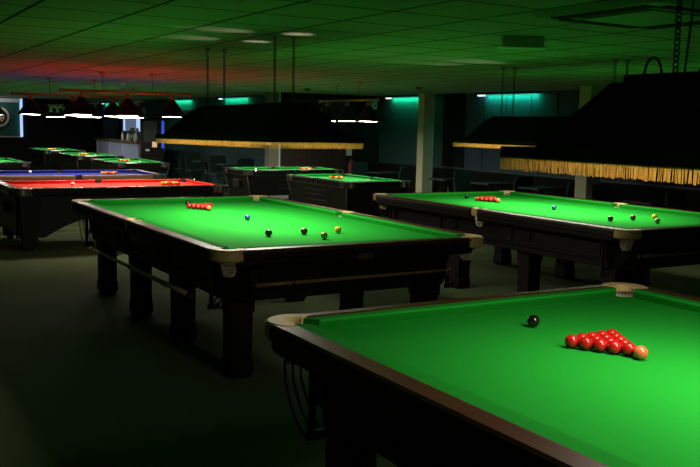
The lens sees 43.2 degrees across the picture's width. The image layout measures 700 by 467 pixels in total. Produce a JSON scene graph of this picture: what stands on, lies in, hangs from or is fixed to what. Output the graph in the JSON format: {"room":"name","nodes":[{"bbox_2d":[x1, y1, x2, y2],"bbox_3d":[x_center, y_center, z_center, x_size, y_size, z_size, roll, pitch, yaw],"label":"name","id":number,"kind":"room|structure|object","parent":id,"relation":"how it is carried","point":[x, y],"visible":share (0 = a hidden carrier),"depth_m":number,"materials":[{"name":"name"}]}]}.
{"room":"games hall","nodes":[
{"label":"games hall","id":0,"kind":"room"},
{"bbox_2d":[0,97,82,169],"bbox_3d":[-14.182,-3.007,26.362,12.250,2.340,0.120,-3,8,-30],"label":"wall","id":1,"kind":"structure","parent":0,"point":[39,131],"depth_m":28.71,"materials":[{"name":"black paint"}]},
{"bbox_2d":[0,98,22,136],"bbox_3d":[-11.087,-3.660,27.943,1.400,1.230,0.140,-3,8,-30],"label":"board","id":2,"kind":"object","parent":1,"relation":"attached to","point":[14,127],"visible":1,"depth_m":28.16,"materials":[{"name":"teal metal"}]},
{"bbox_2d":[0,107,9,126],"bbox_3d":[-11.086,-3.685,27.940,0.620,0.620,0.050,-3,8,-30],"label":"dartboard","id":3,"kind":"object","parent":2,"relation":"attached to","point":[2,117],"visible":0.68,"depth_m":28.02,"materials":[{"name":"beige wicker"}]},
{"bbox_2d":[83,102,96,152],"bbox_3d":[-10.260,-3.756,33.241,1.500,2.340,0.120,-3,8,-30],"label":"wall","id":4,"kind":"structure","parent":0,"point":[87,121],"depth_m":33.39,"materials":[{"name":"black paint"}]},
{"bbox_2d":[97,95,264,178],"bbox_3d":[-5.241,-2.805,26.306,0.120,2.340,17.030,-3,8,-30],"label":"wall","id":5,"kind":"structure","parent":0,"point":[172,153],"depth_m":25.31,"materials":[{"name":"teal paint"}]},
{"bbox_2d":[123,118,139,130],"bbox_3d":[-7.304,-3.637,29.553,0.070,0.420,1.700,-3,8,-30],"label":"wall screen","id":6,"kind":"object","parent":5,"relation":"attached to","point":[127,123],"visible":0.88,"depth_m":29.55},
{"bbox_2d":[188,150,264,158],"bbox_3d":[-2.793,-1.939,22.023,0.030,0.040,7.030,-3,8,-30],"label":"trim","id":7,"kind":"structure","parent":5,"relation":"attached to","point":[188,150],"depth_m":22.50,"materials":[{"name":"paint"}]},
{"bbox_2d":[189,152,264,188],"bbox_3d":[-2.795,-1.493,22.081,0.012,0.860,7.030,-3,8,-30],"label":"trim","id":8,"kind":"structure","parent":5,"relation":"attached to","point":[204,156],"depth_m":23.24,"materials":[{"name":"teal paint"}]},
{"bbox_2d":[284,93,379,176],"bbox_3d":[-0.455,-1.842,19.236,2.500,2.340,0.120,-3,8,-30],"label":"wall partition","id":9,"kind":"structure","parent":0,"point":[369,154],"depth_m":19.55,"materials":[{"name":"black paint"}]},
{"bbox_2d":[278,92,280,166],"bbox_3d":[-1.482,-1.777,18.515,0.035,2.340,0.035,-3,8,-30],"label":"trim","id":10,"kind":"structure","parent":9,"relation":"attached to","point":[279,92],"depth_m":18.51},
{"bbox_2d":[281,92,301,99],"bbox_3d":[-1.243,-2.882,18.533,0.520,0.140,0.010,-3,8,-30],"label":"trim","id":11,"kind":"structure","parent":9,"relation":"attached to","point":[284,95],"depth_m":18.52,"materials":[{"name":"black paint"}]},
{"bbox_2d":[280,99,346,173],"bbox_3d":[-0.786,-1.757,18.971,1.615,2.220,0.020,-3,8,-30],"label":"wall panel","id":12,"kind":"structure","parent":9,"relation":"attached to","point":[332,158],"depth_m":19.01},
{"bbox_2d":[347,157,354,173],"bbox_3d":[0.001,-1.405,19.374,0.197,0.560,0.169,5,8,27],"label":"fire extinguisher","id":13,"kind":"object","parent":9,"relation":"attached to","point":[349,164],"visible":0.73,"depth_m":19.29,"materials":[{"name":"red metal"}]},
{"bbox_2d":[0,178,699,466],"bbox_3d":[-4.823,-0.222,15.236,17.000,0.100,41.000,-3,8,-30],"label":"floor","id":14,"kind":"structure","parent":0,"point":[86,380],"depth_m":5.95,"materials":[{"name":"grey carpet"}]},
{"bbox_2d":[0,158,30,169],"bbox_3d":[-7.098,-1.033,17.526,1.169,0.859,2.069,-3,8,-30],"label":"pool table","id":15,"kind":"object","parent":14,"relation":"on","point":[5,163],"visible":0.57,"depth_m":16.81,"materials":[{"name":"green fabric"}]},
{"bbox_2d":[28,148,84,169],"bbox_3d":[-8.217,-1.934,24.748,1.169,0.859,2.069,-3,8,-30],"label":"pool table","id":16,"kind":"object","parent":14,"relation":"on","point":[42,158],"visible":0.61,"depth_m":23.92,"materials":[{"name":"wood"}]},
{"bbox_2d":[0,169,167,180],"bbox_3d":[-4.692,-0.610,14.678,2.981,0.810,1.639,-3,8,-30],"label":"pool table","id":17,"kind":"object","parent":14,"relation":"on","point":[14,175],"visible":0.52,"depth_m":14.50,"materials":[{"name":"blue fabric"}]},
{"bbox_2d":[0,170,55,172],"bbox_3d":[-5.575,-1.038,14.874,1.225,0.044,0.045,-3,8,-30],"label":"cushion","id":18,"kind":"object","parent":17,"relation":"on","point":[3,171],"depth_m":14.93,"materials":[{"name":"blue fabric"}]},
{"bbox_2d":[61,170,130,172],"bbox_3d":[-4.440,-1.094,15.535,1.225,0.044,0.045,-3,8,-30],"label":"cushion","id":19,"kind":"object","parent":17,"relation":"on","point":[62,171],"depth_m":15.47,"materials":[{"name":"blue fabric"}]},
{"bbox_2d":[135,170,154,173],"bbox_3d":[-3.532,-1.046,15.302,0.045,0.044,1.220,-3,8,-30],"label":"cushion","id":20,"kind":"object","parent":17,"relation":"on","point":[136,171],"depth_m":15.45,"materials":[{"name":"blue fabric"}]},
{"bbox_2d":[56,153,123,169],"bbox_3d":[-6.353,-1.509,21.580,1.169,0.859,2.069,-3,8,-30],"label":"pool table","id":21,"kind":"object","parent":14,"relation":"on","point":[68,161],"visible":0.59,"depth_m":20.83,"materials":[{"name":"green fabric"}]},
{"bbox_2d":[93,116,118,152],"bbox_3d":[-8.692,-3.285,31.470,0.570,1.900,1.400,-3,8,-30],"label":"wall","id":22,"kind":"structure","parent":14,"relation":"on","point":[106,127],"depth_m":30.89,"materials":[{"name":"paint"}]},
{"bbox_2d":[0,178,227,251],"bbox_3d":[-3.372,-0.309,12.434,2.981,0.810,1.639,-3,8,-30],"label":"pool table","id":23,"kind":"object","parent":14,"relation":"on","point":[30,210],"visible":0.8,"depth_m":11.51,"materials":[{"name":"red fabric"}]},
{"bbox_2d":[6,180,94,183],"bbox_3d":[-4.255,-0.737,12.631,1.225,0.044,0.045,-3,8,-30],"label":"cushion","id":24,"kind":"object","parent":23,"relation":"on","point":[9,181],"depth_m":12.61,"materials":[{"name":"red fabric"}]},
{"bbox_2d":[27,186,116,187],"bbox_3d":[-3.588,-0.585,11.496,1.225,0.044,0.045,-3,8,-30],"label":"cushion","id":25,"kind":"object","parent":23,"relation":"on","point":[89,186],"depth_m":11.37,"materials":[{"name":"red fabric"}]},
{"bbox_2d":[101,179,180,182],"bbox_3d":[-3.120,-0.792,13.291,1.225,0.044,0.045,-3,8,-30],"label":"cushion","id":26,"kind":"object","parent":23,"relation":"on","point":[117,180],"depth_m":13.23,"materials":[{"name":"red fabric"}]},
{"bbox_2d":[186,179,215,184],"bbox_3d":[-2.212,-0.744,13.058,0.045,0.044,1.220,-3,8,-30],"label":"cushion","id":27,"kind":"object","parent":23,"relation":"on","point":[190,181],"depth_m":13.12,"materials":[{"name":"red fabric"}]},
{"bbox_2d":[94,138,139,157],"bbox_3d":[-6.749,-2.228,26.390,0.590,1.110,4.540,-3,8,-30],"label":"counter","id":28,"kind":"object","parent":14,"relation":"on","point":[128,149],"depth_m":25.95,"materials":[{"name":"grey"}]},
{"bbox_2d":[90,158,169,173],"bbox_3d":[-4.658,-1.117,18.659,1.169,0.859,2.069,-3,8,-30],"label":"pool table","id":29,"kind":"object","parent":14,"relation":"on","point":[154,166],"visible":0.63,"depth_m":17.96,"materials":[{"name":"green fabric"}]},
{"bbox_2d":[99,158,134,159],"bbox_3d":[-5.106,-1.626,19.387,0.810,0.044,0.045,-3,8,-30],"label":"cushion","id":30,"kind":"object","parent":29,"relation":"on","point":[99,158],"depth_m":19.35,"materials":[{"name":"green fabric"}]},
{"bbox_2d":[140,117,164,161],"bbox_3d":[-5.128,-2.125,22.971,0.605,1.800,0.676,0,7,-10],"label":"machine","id":31,"kind":"object","parent":14,"relation":"on","point":[149,126],"visible":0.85,"depth_m":22.77,"materials":[{"name":"black plastic"}]},
{"bbox_2d":[161,121,163,147],"bbox_3d":[-4.840,-2.521,22.882,0.070,0.780,0.095,0,7,-10],"label":"light","id":32,"kind":"object","parent":31,"relation":"attached to","point":[162,122],"depth_m":22.82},
{"bbox_2d":[174,153,193,178],"bbox_3d":[-4.352,-1.683,23.221,0.426,0.896,0.493,-3,8,-30],"label":"dining chair","id":33,"kind":"object","parent":14,"relation":"on","point":[182,163],"visible":0.59,"depth_m":22.98,"materials":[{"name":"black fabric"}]},
{"bbox_2d":[185,153,204,180],"bbox_3d":[-3.925,-1.590,22.535,0.426,0.896,0.493,-3,8,-30],"label":"dining chair","id":34,"kind":"object","parent":14,"relation":"on","point":[189,157],"visible":0.7,"depth_m":22.62,"materials":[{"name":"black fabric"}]},
{"bbox_2d":[192,160,208,181],"bbox_3d":[-3.580,-1.444,22.053,0.600,0.735,0.500,-3,8,-30],"label":"cafe table","id":35,"kind":"object","parent":14,"relation":"on","point":[206,162],"visible":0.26,"depth_m":22.01,"materials":[{"name":"laminate"}]},
{"bbox_2d":[203,156,225,183],"bbox_3d":[-3.299,-1.459,21.569,0.426,0.896,0.493,-3,8,-30],"label":"dining chair","id":36,"kind":"object","parent":14,"relation":"on","point":[204,173],"visible":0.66,"depth_m":21.52,"materials":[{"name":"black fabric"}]},
{"bbox_2d":[209,156,225,192],"bbox_3d":[-3.094,-1.400,21.122,0.426,0.896,0.493,-3,8,-30],"label":"dining chair","id":37,"kind":"object","parent":14,"relation":"on","point":[213,160],"visible":0.66,"depth_m":21.19,"materials":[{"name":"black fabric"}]},
{"bbox_2d":[216,163,236,195],"bbox_3d":[-2.774,-1.260,20.683,0.600,0.735,0.500,-3,8,-30],"label":"cafe table","id":38,"kind":"object","parent":14,"relation":"on","point":[220,164],"visible":0.3,"depth_m":20.53,"materials":[{"name":"laminate"}]},
{"bbox_2d":[229,159,253,195],"bbox_3d":[-2.468,-1.269,20.157,0.426,0.896,0.493,-3,8,-30],"label":"dining chair","id":39,"kind":"object","parent":14,"relation":"on","point":[241,162],"visible":0.32,"depth_m":19.92,"materials":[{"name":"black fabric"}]},
{"bbox_2d":[265,92,278,166],"bbox_3d":[-1.641,-1.783,18.534,0.220,2.340,0.220,-3,8,-30],"label":"column","id":40,"kind":"structure","parent":14,"relation":"on","point":[271,155],"depth_m":18.44,"materials":[{"name":"grey paint"}]},
{"bbox_2d":[71,195,482,378],"bbox_3d":[-0.884,0.292,7.554,2.125,0.901,3.897,-3,8,-30],"label":"table","id":41,"kind":"object","parent":14,"relation":"on","point":[218,252],"visible":0.91,"depth_m":6.41,"materials":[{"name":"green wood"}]},
{"bbox_2d":[84,201,142,219],"bbox_3d":[-2.128,-0.198,7.828,0.070,0.044,1.734,-3,8,-30],"label":"cushion","id":42,"kind":"object","parent":41,"relation":"on","point":[112,210],"depth_m":7.65,"materials":[{"name":"fabric"}]},
{"bbox_2d":[89,247,194,298],"bbox_3d":[-1.691,0.269,6.890,0.045,0.062,2.601,-3,8,-30],"label":"cue stick","id":43,"kind":"object","parent":41,"relation":"attached to","point":[189,295],"visible":0.99,"depth_m":6.46,"materials":[{"name":"brown wood"}]},
{"bbox_2d":[88,196,252,203],"bbox_3d":[-1.788,-0.342,9.070,1.766,0.044,0.070,-3,8,-30],"label":"cushion","id":44,"kind":"object","parent":41,"relation":"on","point":[219,198],"depth_m":9.03,"materials":[{"name":"fabric"}]},
{"bbox_2d":[142,220,227,248],"bbox_3d":[-1.210,0.011,6.268,0.070,0.044,1.734,-3,8,-30],"label":"cushion","id":45,"kind":"object","parent":41,"relation":"on","point":[192,237],"depth_m":6.10,"materials":[{"name":"fabric"}]},
{"bbox_2d":[259,197,342,215],"bbox_3d":[-0.532,-0.276,8.757,0.070,0.044,1.734,-3,8,-30],"label":"cushion","id":46,"kind":"object","parent":41,"relation":"on","point":[269,200],"depth_m":8.62,"materials":[{"name":"fabric"}]},
{"bbox_2d":[239,236,460,248],"bbox_3d":[0.045,0.077,5.955,1.766,0.044,0.070,-3,8,-30],"label":"cushion","id":47,"kind":"object","parent":41,"relation":"on","point":[366,241],"depth_m":5.91,"materials":[{"name":"fabric"}]},
{"bbox_2d":[250,268,450,288],"bbox_3d":[0.046,0.293,5.866,1.526,0.037,0.038,-3,8,-30],"label":"cue stick","id":48,"kind":"object","parent":41,"relation":"attached to","point":[307,281],"visible":1,"depth_m":5.77,"materials":[{"name":"brown wood"}]},
{"bbox_2d":[341,213,464,236],"bbox_3d":[0.386,-0.067,7.197,0.070,0.044,1.734,-3,8,-30],"label":"cushion","id":49,"kind":"object","parent":41,"relation":"on","point":[403,226],"depth_m":7.14,"materials":[{"name":"fabric"}]},
{"bbox_2d":[223,167,343,199],"bbox_3d":[-1.261,-0.809,16.728,2.069,0.859,1.169,-3,8,-30],"label":"pool table","id":50,"kind":"object","parent":14,"relation":"on","point":[241,181],"visible":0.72,"depth_m":16.12,"materials":[{"name":"green fabric"}]},
{"bbox_2d":[234,167,270,168],"bbox_3d":[-1.871,-1.247,16.844,0.810,0.044,0.045,-3,8,-30],"label":"cushion","id":51,"kind":"object","parent":50,"relation":"on","point":[234,167],"depth_m":16.85,"materials":[{"name":"green fabric"}]},
{"bbox_2d":[270,195,287,198],"bbox_3d":[-1.305,-0.673,16.198,0.380,0.085,0.035,-3,8,-30],"label":"tray","id":52,"kind":"object","parent":50,"relation":"on","point":[277,196],"depth_m":16.20,"materials":[{"name":"grey plastic"}]},
{"bbox_2d":[275,167,311,168],"bbox_3d":[-1.094,-1.285,17.297,0.810,0.044,0.045,-3,8,-30],"label":"cushion","id":53,"kind":"object","parent":50,"relation":"on","point":[275,167],"depth_m":17.23,"materials":[{"name":"green fabric"}]},
{"bbox_2d":[286,174,410,217],"bbox_3d":[-0.066,-0.477,14.205,1.229,0.859,2.069,-3,8,-30],"label":"pool table","id":54,"kind":"object","parent":14,"relation":"on","point":[353,193],"visible":0.8,"depth_m":13.50,"materials":[{"name":"green fabric"}]},
{"bbox_2d":[298,174,340,176],"bbox_3d":[-0.515,-0.985,14.933,0.870,0.044,0.045,-3,8,-30],"label":"cushion","id":55,"kind":"object","parent":54,"relation":"on","point":[315,175],"depth_m":14.93,"materials":[{"name":"green fabric"}]},
{"bbox_2d":[346,174,371,178],"bbox_3d":[0.137,-0.953,14.786,0.045,0.044,0.810,-3,8,-30],"label":"cushion","id":56,"kind":"object","parent":54,"relation":"on","point":[347,175],"depth_m":14.77,"materials":[{"name":"green fabric"}]},
{"bbox_2d":[373,177,400,180],"bbox_3d":[0.590,-0.850,14.015,0.045,0.044,0.810,-3,8,-30],"label":"cushion","id":57,"kind":"object","parent":54,"relation":"on","point":[374,178],"depth_m":14.15,"materials":[{"name":"green fabric"}]},
{"bbox_2d":[352,162,368,175],"bbox_3d":[0.313,-1.089,19.174,0.426,0.896,0.493,-3,8,-30],"label":"dining chair","id":58,"kind":"object","parent":14,"relation":"on","point":[358,168],"visible":0.35,"depth_m":19.29,"materials":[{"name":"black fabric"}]},
{"bbox_2d":[367,171,398,177],"bbox_3d":[0.724,-0.928,18.580,0.600,0.735,0.500,-3,8,-30],"label":"cafe table","id":59,"kind":"object","parent":14,"relation":"on","point":[384,173],"visible":0.3,"depth_m":18.40,"materials":[{"name":"laminate"}]},
{"bbox_2d":[398,166,415,192],"bbox_3d":[1.052,-0.921,17.918,0.426,0.896,0.493,-3,8,-30],"label":"dining chair","id":60,"kind":"object","parent":14,"relation":"on","point":[406,172],"visible":0.48,"depth_m":17.70,"materials":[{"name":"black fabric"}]},
{"bbox_2d":[416,93,432,192],"bbox_3d":[1.457,-1.578,17.406,0.210,2.340,0.210,-3,8,-30],"label":"column","id":61,"kind":"structure","parent":14,"relation":"on","point":[425,100],"depth_m":17.31,"materials":[{"name":"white paint"}]},
{"bbox_2d":[430,93,434,191],"bbox_3d":[1.609,-1.573,17.388,0.035,2.340,0.035,-3,8,-30],"label":"trim","id":62,"kind":"structure","parent":61,"relation":"attached to","point":[433,93],"depth_m":17.34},
{"bbox_2d":[429,178,452,191],"bbox_3d":[1.857,-0.670,16.654,0.600,0.735,0.500,-3,8,-30],"label":"cafe table","id":63,"kind":"object","parent":14,"relation":"on","point":[449,180],"visible":0.31,"depth_m":16.57,"materials":[{"name":"laminate"}]},
{"bbox_2d":[453,171,471,191],"bbox_3d":[2.178,-0.688,16.202,0.426,0.896,0.493,-3,8,-30],"label":"dining chair","id":64,"kind":"object","parent":14,"relation":"on","point":[462,179],"visible":0.52,"depth_m":16.31,"materials":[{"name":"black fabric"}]},
{"bbox_2d":[264,282,699,466],"bbox_3d":[1.489,0.960,2.479,2.108,0.901,3.885,-3,8,-30],"label":"table","id":65,"kind":"object","parent":14,"relation":"on","point":[460,382],"visible":0.98,"depth_m":3.04,"materials":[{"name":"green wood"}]},
{"bbox_2d":[303,287,615,328],"bbox_3d":[0.582,0.328,3.985,1.766,0.044,0.070,-3,8,-30],"label":"cushion","id":66,"kind":"object","parent":65,"relation":"on","point":[438,310],"depth_m":3.91,"materials":[{"name":"fabric"}]},
{"bbox_2d":[295,324,641,466],"bbox_3d":[0.241,0.471,2.744,0.070,0.044,1.734,-3,8,-30],"label":"cushion","id":67,"kind":"object","parent":65,"relation":"on","point":[602,457],"depth_m":2.51,"materials":[{"name":"fabric"}]},
{"bbox_2d":[527,315,539,327],"bbox_3d":[0.763,0.364,3.678,0.052,0.052,0.052,0,7,-12],"label":"ball","id":68,"kind":"object","parent":65,"relation":"on","point":[533,321],"visible":1,"depth_m":3.66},
{"bbox_2d":[565,334,578,347],"bbox_3d":[0.838,0.407,3.341,0.052,0.052,0.052,1,7,-5],"label":"ball","id":69,"kind":"object","parent":65,"relation":"on","point":[571,341],"visible":1,"depth_m":3.32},
{"bbox_2d":[579,336,592,349],"bbox_3d":[0.884,0.411,3.315,0.052,0.052,0.052,0,7,-8],"label":"ball","id":70,"kind":"object","parent":65,"relation":"on","point":[585,343],"visible":1,"depth_m":3.30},
{"bbox_2d":[593,338,606,351],"bbox_3d":[0.930,0.415,3.289,0.052,0.052,0.052,-1,7,-21],"label":"ball","id":71,"kind":"object","parent":65,"relation":"on","point":[599,345],"visible":1,"depth_m":3.27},
{"bbox_2d":[607,340,621,353],"bbox_3d":[0.976,0.419,3.263,0.052,0.052,0.052,0,7,-10],"label":"ball","id":72,"kind":"object","parent":65,"relation":"on","point":[614,346],"visible":1,"depth_m":3.25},
{"bbox_2d":[622,342,635,355],"bbox_3d":[1.022,0.424,3.237,0.052,0.052,0.052,1,7,-2],"label":"ball","id":73,"kind":"object","parent":65,"relation":"on","point":[627,348],"visible":0.88,"depth_m":3.22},
{"bbox_2d":[633,345,647,359],"bbox_3d":[1.049,0.430,3.191,0.052,0.052,0.052,0,7,-9],"label":"ball","id":74,"kind":"object","parent":65,"relation":"on","point":[640,352],"visible":1,"depth_m":3.17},
{"bbox_2d":[634,288,699,312],"bbox_3d":[1.837,0.393,3.672,0.070,0.044,1.734,-3,8,-30],"label":"cushion","id":75,"kind":"object","parent":65,"relation":"on","point":[672,301],"depth_m":4.20,"materials":[{"name":"fabric"}]},
{"bbox_2d":[470,182,513,190],"bbox_3d":[2.505,-0.534,15.652,0.600,0.735,0.500,-3,8,-30],"label":"cafe table","id":76,"kind":"object","parent":14,"relation":"on","point":[492,184],"visible":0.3,"depth_m":15.47,"materials":[{"name":"laminate"}]},
{"bbox_2d":[513,176,533,192],"bbox_3d":[2.816,-0.542,15.117,0.426,0.896,0.493,-3,8,-30],"label":"dining chair","id":77,"kind":"object","parent":14,"relation":"on","point":[520,181],"visible":0.34,"depth_m":14.87,"materials":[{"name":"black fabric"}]},
{"bbox_2d":[373,190,699,292],"bbox_3d":[2.100,0.160,9.176,2.108,0.901,3.897,-3,8,-30],"label":"table","id":78,"kind":"object","parent":14,"relation":"on","point":[579,230],"visible":0.87,"depth_m":8.36,"materials":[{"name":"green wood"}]},
{"bbox_2d":[391,195,482,208],"bbox_3d":[0.849,-0.330,9.446,0.070,0.044,1.734,-3,8,-30],"label":"cushion","id":79,"kind":"object","parent":78,"relation":"on","point":[391,195],"depth_m":9.32,"materials":[{"name":"fabric"}]},
{"bbox_2d":[386,191,503,196],"bbox_3d":[1.189,-0.473,10.688,1.766,0.044,0.070,-3,8,-30],"label":"cushion","id":80,"kind":"object","parent":78,"relation":"on","point":[471,193],"depth_m":10.67,"materials":[{"name":"fabric"}]},
{"bbox_2d":[488,209,620,227],"bbox_3d":[1.767,-0.120,7.885,0.070,0.044,1.734,-3,8,-30],"label":"cushion","id":81,"kind":"object","parent":78,"relation":"on","point":[488,209],"depth_m":7.79,"materials":[{"name":"fabric"}]},
{"bbox_2d":[511,192,616,206],"bbox_3d":[2.445,-0.408,10.374,0.070,0.044,1.734,-3,8,-30],"label":"cushion","id":82,"kind":"object","parent":78,"relation":"on","point":[519,194],"depth_m":10.25,"materials":[{"name":"fabric"}]},
{"bbox_2d":[619,204,699,216],"bbox_3d":[3.363,-0.198,8.814,0.070,0.044,1.734,-3,8,-30],"label":"cushion","id":83,"kind":"object","parent":78,"relation":"on","point":[622,206],"depth_m":9.09,"materials":[{"name":"fabric"}]},
{"bbox_2d":[632,224,699,228],"bbox_3d":[3.022,-0.055,7.572,1.766,0.044,0.070,-3,8,-30],"label":"cushion","id":84,"kind":"object","parent":78,"relation":"on","point":[695,224],"depth_m":7.34,"materials":[{"name":"fabric"}]},
{"bbox_2d":[637,251,699,258],"bbox_3d":[2.968,0.154,7.449,1.536,0.037,0.038,-3,8,-30],"label":"cue stick","id":85,"kind":"object","parent":78,"relation":"attached to","point":[639,256],"visible":1,"depth_m":7.20,"materials":[{"name":"brown wood"}]},
{"bbox_2d":[518,186,564,193],"bbox_3d":[3.153,-0.398,14.649,0.600,0.735,0.500,-3,8,-30],"label":"cafe table","id":86,"kind":"object","parent":14,"relation":"on","point":[540,189],"visible":0.44,"depth_m":14.50,"materials":[{"name":"laminate"}]},
{"bbox_2d":[565,181,574,197],"bbox_3d":[3.441,-0.400,14.055,0.426,0.896,0.493,-3,8,-30],"label":"dining chair","id":87,"kind":"object","parent":14,"relation":"on","point":[570,190],"visible":0.19,"depth_m":13.75,"materials":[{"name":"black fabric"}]},
{"bbox_2d":[574,86,602,199],"bbox_3d":[3.573,-1.036,13.316,0.240,2.340,0.240,-3,8,-30],"label":"column","id":88,"kind":"structure","parent":14,"relation":"on","point":[583,184],"depth_m":13.22,"materials":[{"name":"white paint"}]},
{"bbox_2d":[623,199,664,206],"bbox_3d":[4.160,-0.084,12.248,0.600,0.735,0.500,-3,8,-30],"label":"cafe table","id":89,"kind":"object","parent":14,"relation":"on","point":[651,202],"visible":0.23,"depth_m":12.09,"materials":[{"name":"laminate"}]},
{"bbox_2d":[0,0,699,102],"bbox_3d":[-4.770,-2.644,14.942,17.000,0.100,41.000,-3,8,-30],"label":"ceiling","id":90,"kind":"structure","parent":0,"point":[392,47],"depth_m":7.62,"materials":[{"name":"tile"}]},
{"bbox_2d":[43,96,67,116],"bbox_3d":[-8.182,-3.534,24.554,0.410,0.597,1.800,-3,8,-30],"label":"lamp","id":91,"kind":"object","parent":90,"relation":"hanging from","point":[54,113],"visible":0.8,"depth_m":24.42,"materials":[{"name":"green metal"}]},
{"bbox_2d":[49,99,64,111],"bbox_3d":[-6.428,-2.917,19.420,0.350,0.510,0.070,-3,8,-30],"label":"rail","id":92,"kind":"object","parent":90,"relation":"hanging from","point":[63,107],"visible":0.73,"depth_m":19.42,"materials":[{"name":"metal"}]},
{"bbox_2d":[11,78,124,116],"bbox_3d":[-4.560,-2.239,14.536,1.920,0.597,0.410,-3,8,-30],"label":"lamp","id":93,"kind":"object","parent":90,"relation":"hanging from","point":[30,107],"visible":0.85,"depth_m":14.42,"materials":[{"name":"metal"}]},
{"bbox_2d":[74,92,103,117],"bbox_3d":[-6.318,-3.109,21.386,0.410,0.597,1.800,-3,8,-30],"label":"lamp","id":94,"kind":"object","parent":90,"relation":"hanging from","point":[95,108],"visible":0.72,"depth_m":20.83,"materials":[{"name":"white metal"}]},
{"bbox_2d":[59,71,191,116],"bbox_3d":[-3.112,-1.947,12.390,1.880,0.597,0.410,-3,8,-30],"label":"lamp","id":95,"kind":"object","parent":90,"relation":"hanging from","point":[81,106],"visible":0.98,"depth_m":12.30,"materials":[{"name":"metal"}]},
{"bbox_2d":[115,88,146,117],"bbox_3d":[-4.623,-2.717,18.465,0.410,0.597,1.800,-3,8,-30],"label":"lamp","id":96,"kind":"object","parent":90,"relation":"hanging from","point":[140,101],"visible":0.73,"depth_m":17.93,"materials":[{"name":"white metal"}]},
{"bbox_2d":[216,96,247,99],"bbox_3d":[-2.948,-3.380,22.018,0.140,0.065,1.750,-3,8,-30],"label":"strip light","id":97,"kind":"object","parent":90,"relation":"attached to","point":[227,97],"visible":0.94,"depth_m":21.79,"materials":[{"name":"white metal"}]},
{"bbox_2d":[155,35,363,148],"bbox_3d":[-0.858,-1.167,7.403,0.784,0.926,2.535,-3,7,-30],"label":"lamp","id":98,"kind":"object","parent":90,"relation":"hanging from","point":[293,124],"visible":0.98,"depth_m":6.68,"materials":[{"name":"black fabric"}]},
{"bbox_2d":[318,82,380,121],"bbox_3d":[-0.041,-2.069,13.948,0.410,0.597,1.880,-3,8,-30],"label":"lamp","id":99,"kind":"object","parent":90,"relation":"hanging from","point":[367,114],"visible":0.87,"depth_m":13.83,"materials":[{"name":"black metal"}]},
{"bbox_2d":[383,95,418,98],"bbox_3d":[1.156,-2.887,18.689,0.140,0.065,1.500,-3,8,-30],"label":"strip light","id":100,"kind":"object","parent":90,"relation":"attached to","point":[394,96],"visible":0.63,"depth_m":18.75,"materials":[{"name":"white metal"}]},
{"bbox_2d":[498,36,546,49],"bbox_3d":[1.250,-1.385,6.413,0.340,0.084,0.120,1,7,0],"label":"emergency light","id":101,"kind":"object","parent":90,"relation":"attached to","point":[507,42],"visible":1,"depth_m":6.36,"materials":[{"name":"white plastic"}]},
{"bbox_2d":[498,46,546,49],"bbox_3d":[1.249,-1.348,6.417,0.340,0.010,0.120,1,7,0],"label":"diffuser","id":102,"kind":"object","parent":101,"relation":"attached to","point":[500,47],"depth_m":6.37,"materials":[{"name":"white plastic"}]},
{"bbox_2d":[453,59,630,147],"bbox_3d":[2.128,-1.291,9.005,0.784,0.890,2.524,-3,8,-30],"label":"lamp","id":103,"kind":"object","parent":90,"relation":"hanging from","point":[513,130],"visible":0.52,"depth_m":9.29,"materials":[{"name":"black fabric"}]},
{"bbox_2d":[500,0,699,185],"bbox_3d":[1.521,-0.511,2.300,0.784,0.816,2.524,-3,8,-30],"label":"lamp","id":104,"kind":"object","parent":90,"relation":"hanging from","point":[644,120],"visible":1,"depth_m":2.86,"materials":[{"name":"black fabric"}]},
{"bbox_2d":[528,0,699,29],"bbox_3d":[1.661,-1.214,4.925,0.944,0.045,0.944,-3,8,-30],"label":"air conditioner","id":105,"kind":"object","parent":90,"relation":"attached to","point":[633,14],"visible":0.99,"depth_m":4.80,"materials":[{"name":"grey plastic"}]},
{"bbox_2d":[580,9,699,26],"bbox_3d":[1.660,-1.197,4.928,0.520,0.010,0.520,-3,8,-30],"label":"grille","id":106,"kind":"object","parent":105,"relation":"attached to","point":[645,17],"depth_m":4.88,"materials":[{"name":"plastic"}]},
{"bbox_2d":[464,90,643,182],"bbox_3d":[6.210,-0.635,10.489,0.120,2.340,21.850,-3,8,-30],"label":"wall","id":107,"kind":"structure","parent":0,"point":[543,104],"depth_m":15.84,"materials":[{"name":"blue paint"}]},
{"bbox_2d":[379,94,443,165],"bbox_3d":[1.262,-2.202,18.732,0.010,1.430,2.390,-3,8,-30],"label":"wall","id":108,"kind":"structure","parent":107,"relation":"attached to","point":[398,126],"depth_m":18.92,"materials":[{"name":"teal paint"}]},
{"bbox_2d":[441,94,465,191],"bbox_3d":[2.032,-1.571,17.453,0.020,2.340,0.700,-3,8,-30],"label":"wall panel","id":109,"kind":"structure","parent":107,"relation":"attached to","point":[454,112],"depth_m":17.43,"materials":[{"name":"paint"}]},
{"bbox_2d":[475,91,540,95],"bbox_3d":[2.806,-2.510,15.885,0.140,0.065,1.650,-3,8,-30],"label":"strip light","id":110,"kind":"object","parent":107,"relation":"attached to","point":[511,92],"visible":0.98,"depth_m":15.77,"materials":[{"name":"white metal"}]},
{"bbox_2d":[378,163,642,204],"bbox_3d":[6.137,0.098,10.544,0.012,0.870,21.850,-3,8,-30],"label":"trim","id":111,"kind":"structure","parent":107,"relation":"attached to","point":[620,192],"depth_m":16.00,"materials":[{"name":"black paint"}]},
{"bbox_2d":[378,161,699,190],"bbox_3d":[6.139,-0.354,10.485,0.030,0.040,21.850,-3,8,-30],"label":"trim","id":112,"kind":"structure","parent":107,"relation":"attached to","point":[456,168],"depth_m":15.08,"materials":[{"name":"paint"}]},
{"bbox_2d":[642,167,699,211],"bbox_3d":[4.752,-0.951,12.830,0.020,2.340,1.200,-3,8,-30],"label":"trim","id":113,"kind":"structure","parent":107,"relation":"attached to","point":[693,196],"depth_m":12.90,"materials":[{"name":"black paint"}]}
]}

